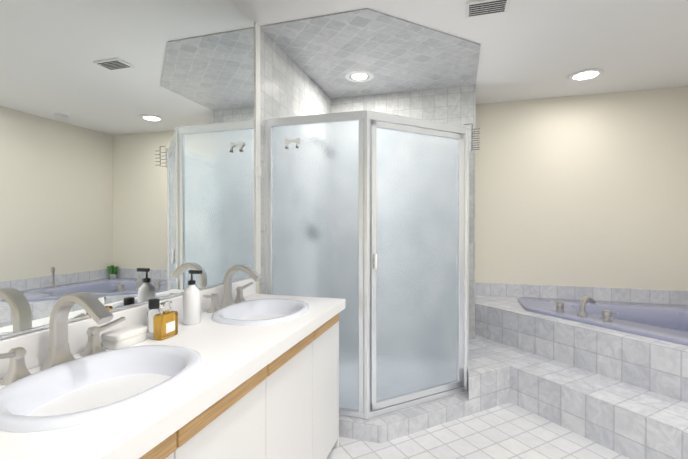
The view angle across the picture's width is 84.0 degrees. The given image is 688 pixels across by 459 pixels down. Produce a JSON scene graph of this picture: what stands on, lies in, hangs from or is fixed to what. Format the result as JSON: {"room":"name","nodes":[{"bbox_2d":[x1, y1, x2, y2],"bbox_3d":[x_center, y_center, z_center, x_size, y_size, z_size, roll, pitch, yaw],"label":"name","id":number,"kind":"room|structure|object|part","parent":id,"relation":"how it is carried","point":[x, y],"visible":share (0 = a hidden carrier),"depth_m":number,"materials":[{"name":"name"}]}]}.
{"room":"bathroom","nodes":[
{"label":"bathroom","id":0,"kind":"room"},
{"bbox_2d":[0,278,258,339],"bbox_3d":[-0.832,-0.012,1.474,0.100,2.440,5.960,0,1,17],"label":"wall","id":1,"kind":"structure","parent":0,"point":[257,287],"depth_m":1.50,"materials":[{"name":"white paint"}]},
{"bbox_2d":[0,324,48,338],"bbox_3d":[-0.879,0.286,1.060,0.039,0.008,0.139,0,1,17],"label":"frame","id":2,"kind":"object","parent":1,"relation":"attached to","point":[44,326],"depth_m":1.07,"materials":[{"name":"silver metal"}]},
{"bbox_2d":[68,315,90,322],"bbox_3d":[-0.838,0.285,1.202,0.038,0.008,0.088,0,1,17],"label":"frame","id":3,"kind":"object","parent":1,"relation":"attached to","point":[69,320],"depth_m":1.22,"materials":[{"name":"silver metal"}]},
{"bbox_2d":[0,285,223,351],"bbox_3d":[-0.908,0.343,1.002,0.019,0.097,2.644,0,1,17],"label":"backsplash","id":4,"kind":"structure","parent":1,"relation":"attached to","point":[137,315],"depth_m":1.41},
{"bbox_2d":[0,0,254,335],"bbox_3d":[-1.033,-0.468,0.607,0.006,1.506,3.490,0,1,17],"label":"mirror","id":5,"kind":"object","parent":1,"relation":"attached to","point":[127,152],"visible":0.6,"depth_m":1.38,"materials":[{"name":"clear glass"}]},
{"bbox_2d":[109,300,147,311],"bbox_3d":[-0.778,0.283,1.398,0.039,0.008,0.193,0,1,17],"label":"frame","id":6,"kind":"object","parent":1,"relation":"attached to","point":[144,302],"depth_m":1.40,"materials":[{"name":"silver metal"}]},
{"bbox_2d":[158,292,183,299],"bbox_3d":[-0.719,0.281,1.597,0.038,0.008,0.160,0,1,17],"label":"frame","id":7,"kind":"object","parent":1,"relation":"attached to","point":[181,293],"depth_m":1.61,"materials":[{"name":"silver metal"}]},
{"bbox_2d":[198,282,223,289],"bbox_3d":[-0.641,0.279,1.864,0.035,0.008,0.221,0,1,17],"label":"frame","id":8,"kind":"object","parent":1,"relation":"attached to","point":[223,282],"depth_m":1.88,"materials":[{"name":"silver metal"}]},
{"bbox_2d":[232,276,250,281],"bbox_3d":[-0.567,0.277,2.110,0.038,0.008,0.203,0,1,17],"label":"frame","id":9,"kind":"object","parent":1,"relation":"attached to","point":[248,276],"depth_m":2.14,"materials":[{"name":"silver metal"}]},
{"bbox_2d":[254,22,260,274],"bbox_3d":[-0.518,-0.481,2.307,0.024,1.513,0.053,0,1,17],"label":"trim strip","id":10,"kind":"object","parent":1,"relation":"attached to","point":[257,153],"visible":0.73,"depth_m":2.29,"materials":[{"name":"white plastic"}]},
{"bbox_2d":[259,28,330,293],"bbox_3d":[-0.322,-0.026,2.997,0.008,2.440,1.370,0,1,17],"label":"wall tile","id":11,"kind":"structure","parent":1,"relation":"attached to","point":[289,87],"depth_m":2.59,"materials":[{"name":"grey tile"}]},
{"bbox_2d":[339,391,468,443],"bbox_3d":[0.304,1.146,2.825,1.308,0.100,1.358,0,1,17],"label":"sill","id":12,"kind":"structure","parent":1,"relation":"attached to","point":[384,428],"depth_m":2.25,"materials":[{"name":"tile"}]},
{"bbox_2d":[264,110,479,419],"bbox_3d":[0.305,0.198,2.829,1.303,1.794,1.331,0,1,17],"label":"shower enclosure","id":13,"kind":"object","parent":12,"relation":"on","point":[366,214],"visible":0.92,"depth_m":2.33,"materials":[{"name":"glass"}]},
{"bbox_3d":[0.182,0.186,2.220,0.022,0.090,0.022,0,1,17],"label":"handle","id":14,"kind":"part","parent":13,"relation":"part of","materials":[{"name":"white plastic"}]},
{"bbox_2d":[331,85,475,338],"bbox_3d":[0.582,-0.032,3.750,1.310,2.440,0.590,0,1,17],"label":"tiled wall","id":15,"kind":"structure","parent":0,"point":[452,105],"depth_m":3.35,"materials":[{"name":"tile"}]},
{"bbox_2d":[233,0,687,103],"bbox_3d":[0.797,-1.278,0.978,3.500,0.100,5.960,0,1,17],"label":"ceiling","id":16,"kind":"structure","parent":0,"point":[535,49],"depth_m":2.46,"materials":[{"name":"white paint"}]},
{"bbox_2d":[260,8,479,98],"bbox_3d":[0.306,-1.240,2.799,1.302,0.008,1.370,0,1,17],"label":"ceiling tiles","id":17,"kind":"structure","parent":16,"relation":"attached to","point":[326,54],"depth_m":2.67,"materials":[{"name":"grey tile"}]},
{"bbox_2d":[345,71,373,81],"bbox_3d":[0.125,-1.240,3.099,0.238,0.014,0.238,0,1,17],"label":"recessed light","id":18,"kind":"object","parent":17,"relation":"attached to","point":[359,76],"visible":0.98,"depth_m":3.08,"materials":[{"name":"white paint"}]},
{"bbox_2d":[465,0,509,17],"bbox_3d":[0.792,-1.231,2.117,0.230,0.013,0.150,0,1,17],"label":"ceiling vent","id":19,"kind":"object","parent":16,"relation":"in","point":[475,8],"visible":1,"depth_m":2.11,"materials":[{"name":"white metal"}]},
{"bbox_2d":[567,68,604,81],"bbox_3d":[1.945,-1.239,3.078,0.255,0.014,0.255,0,1,17],"label":"recessed light","id":20,"kind":"object","parent":16,"relation":"in","point":[585,75],"visible":0.98,"depth_m":3.06,"materials":[{"name":"white glass"}]},
{"bbox_2d":[327,402,628,458],"bbox_3d":[0.797,1.262,1.000,3.500,0.100,5.960,0,1,17],"label":"floor","id":21,"kind":"structure","parent":0,"point":[509,430],"depth_m":2.15,"materials":[{"name":"tile"}]},
{"bbox_2d":[144,316,338,458],"bbox_3d":[-0.658,0.830,0.939,0.536,0.766,2.618,0,1,17],"label":"bathroom vanity","id":22,"kind":"object","parent":21,"relation":"on","point":[290,409],"depth_m":1.42,"materials":[{"name":"white"}]},
{"bbox_3d":[-0.464,0.839,0.683,0.018,0.648,0.436,0,1,17],"label":"door","id":23,"kind":"part","parent":22,"relation":"part of","materials":[{"name":"white"}]},
{"bbox_2d":[0,294,344,458],"bbox_3d":[-0.643,0.451,0.924,0.572,0.117,2.644,0,1,17],"label":"countertop","id":24,"kind":"structure","parent":22,"relation":"on","point":[139,433],"depth_m":0.95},
{"bbox_2d":[0,292,127,379],"bbox_3d":[-0.742,0.284,1.069,0.211,0.213,0.415,0,1,17],"label":"faucet","id":25,"kind":"object","parent":24,"relation":"on","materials":[{"name":"silver metal"}]},
{"bbox_2d":[0,340,231,447],"bbox_3d":[-0.615,0.459,0.996,0.400,0.166,0.509,0,1,17],"label":"sink","id":26,"kind":"object","parent":24,"relation":"in","point":[67,402],"depth_m":1.00,"materials":[{"name":"white ceramic"}]},
{"bbox_2d":[101,325,147,348],"bbox_3d":[-0.744,0.364,1.300,0.082,0.048,0.132,0,1,17],"label":"soap box","id":27,"kind":"object","parent":24,"relation":"on","point":[124,336],"visible":0.96,"depth_m":1.26,"materials":[{"name":"white plastic"}]},
{"bbox_2d":[147,298,160,332],"bbox_3d":[-0.720,0.326,1.449,0.046,0.122,0.046,0,1,17],"label":"bottle","id":28,"kind":"object","parent":24,"relation":"on","point":[153,307],"visible":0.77,"depth_m":1.43,"materials":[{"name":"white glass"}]},
{"bbox_3d":[-0.460,0.480,0.679,0.027,0.062,0.434,0,1,17],"label":"rail","id":29,"kind":"part","parent":24,"relation":"part of","materials":[{"name":"brown wood"}]},
{"bbox_2d":[153,301,177,339],"bbox_3d":[-0.641,0.324,1.379,0.039,0.126,0.090,0,1,17],"label":"perfume bottle","id":30,"kind":"object","parent":24,"relation":"on","point":[165,324],"visible":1,"depth_m":1.36,"materials":[{"name":"orange"}]},
{"bbox_2d":[183,270,201,324],"bbox_3d":[-0.621,0.276,1.570,0.079,0.219,0.068,0,1,17],"label":"soap dispenser","id":31,"kind":"object","parent":24,"relation":"on","point":[191,305],"visible":1,"depth_m":1.55,"materials":[{"name":"white"}]},
{"bbox_3d":[-0.334,0.477,1.101,0.027,0.062,0.434,0,1,17],"label":"rail","id":32,"kind":"part","parent":24,"relation":"part of","materials":[{"name":"brown wood"}]},
{"bbox_2d":[200,264,263,311],"bbox_3d":[-0.504,0.277,1.869,0.211,0.213,0.415,0,1,17],"label":"faucet","id":33,"kind":"object","parent":24,"relation":"on","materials":[{"name":"silver metal"}]},
{"bbox_2d":[200,296,323,327],"bbox_3d":[-0.378,0.452,1.792,0.400,0.166,0.509,0,1,17],"label":"sink","id":34,"kind":"object","parent":24,"relation":"in","point":[273,311],"depth_m":1.88,"materials":[{"name":"white ceramic"}]},
{"bbox_3d":[-0.209,0.473,1.522,0.027,0.062,0.434,0,1,17],"label":"rail","id":35,"kind":"part","parent":24,"relation":"part of","materials":[{"name":"brown wood"}]},
{"bbox_3d":[-0.092,0.470,1.915,0.027,0.062,0.374,0,1,17],"label":"rail","id":36,"kind":"part","parent":24,"relation":"part of","materials":[{"name":"brown wood"}]},
{"bbox_3d":[-0.339,0.835,1.105,0.018,0.648,0.436,0,1,17],"label":"door","id":37,"kind":"part","parent":22,"relation":"part of","materials":[{"name":"white"}]},
{"bbox_3d":[-0.213,0.831,1.527,0.018,0.648,0.436,0,1,17],"label":"door","id":38,"kind":"part","parent":22,"relation":"part of","materials":[{"name":"white"}]},
{"bbox_3d":[-0.096,0.828,1.920,0.018,0.648,0.376,0,1,17],"label":"door","id":39,"kind":"part","parent":22,"relation":"part of","materials":[{"name":"white"}]},
{"bbox_2d":[468,335,687,458],"bbox_3d":[1.724,1.079,1.944,2.063,0.250,2.539,0,1,17],"label":"step","id":40,"kind":"structure","parent":21,"relation":"on","point":[629,421],"depth_m":2.29,"materials":[{"name":"tile"}]},
{"bbox_2d":[475,295,687,402],"bbox_3d":[1.901,0.934,2.406,1.990,0.530,2.430,0,1,17],"label":"platform","id":41,"kind":"object","parent":21,"relation":"on","point":[653,364],"visible":0.44,"depth_m":2.56,"materials":[{"name":"tile"}]},
{"bbox_2d":[518,296,687,345],"bbox_3d":[2.131,0.748,2.706,1.480,0.638,1.480,0,1,17],"label":"bathtub","id":42,"kind":"object","parent":41,"relation":"in","point":[667,322],"visible":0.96,"depth_m":3.03,"materials":[{"name":"ceramic"}]},
{"bbox_2d":[550,296,618,320],"bbox_3d":[1.780,0.572,2.856,0.357,0.140,0.357,0,1,17],"label":"faucet","id":43,"kind":"object","parent":42,"relation":"on","point":[574,315],"depth_m":2.85,"materials":[{"name":"silver metal"}]},
{"bbox_2d":[475,86,687,290],"bbox_3d":[1.634,-0.033,3.797,3.300,2.440,0.100,0,1,17],"label":"wall","id":44,"kind":"structure","parent":0,"point":[591,190],"depth_m":3.56,"materials":[{"name":"white paint"}]},
{"bbox_2d":[475,282,687,304],"bbox_3d":[2.241,0.597,3.564,1.980,0.125,0.010,0,1,17],"label":"wall tile","id":45,"kind":"structure","parent":44,"relation":"attached to","point":[678,297],"depth_m":3.56,"materials":[{"name":"grey tile"}]}
]}

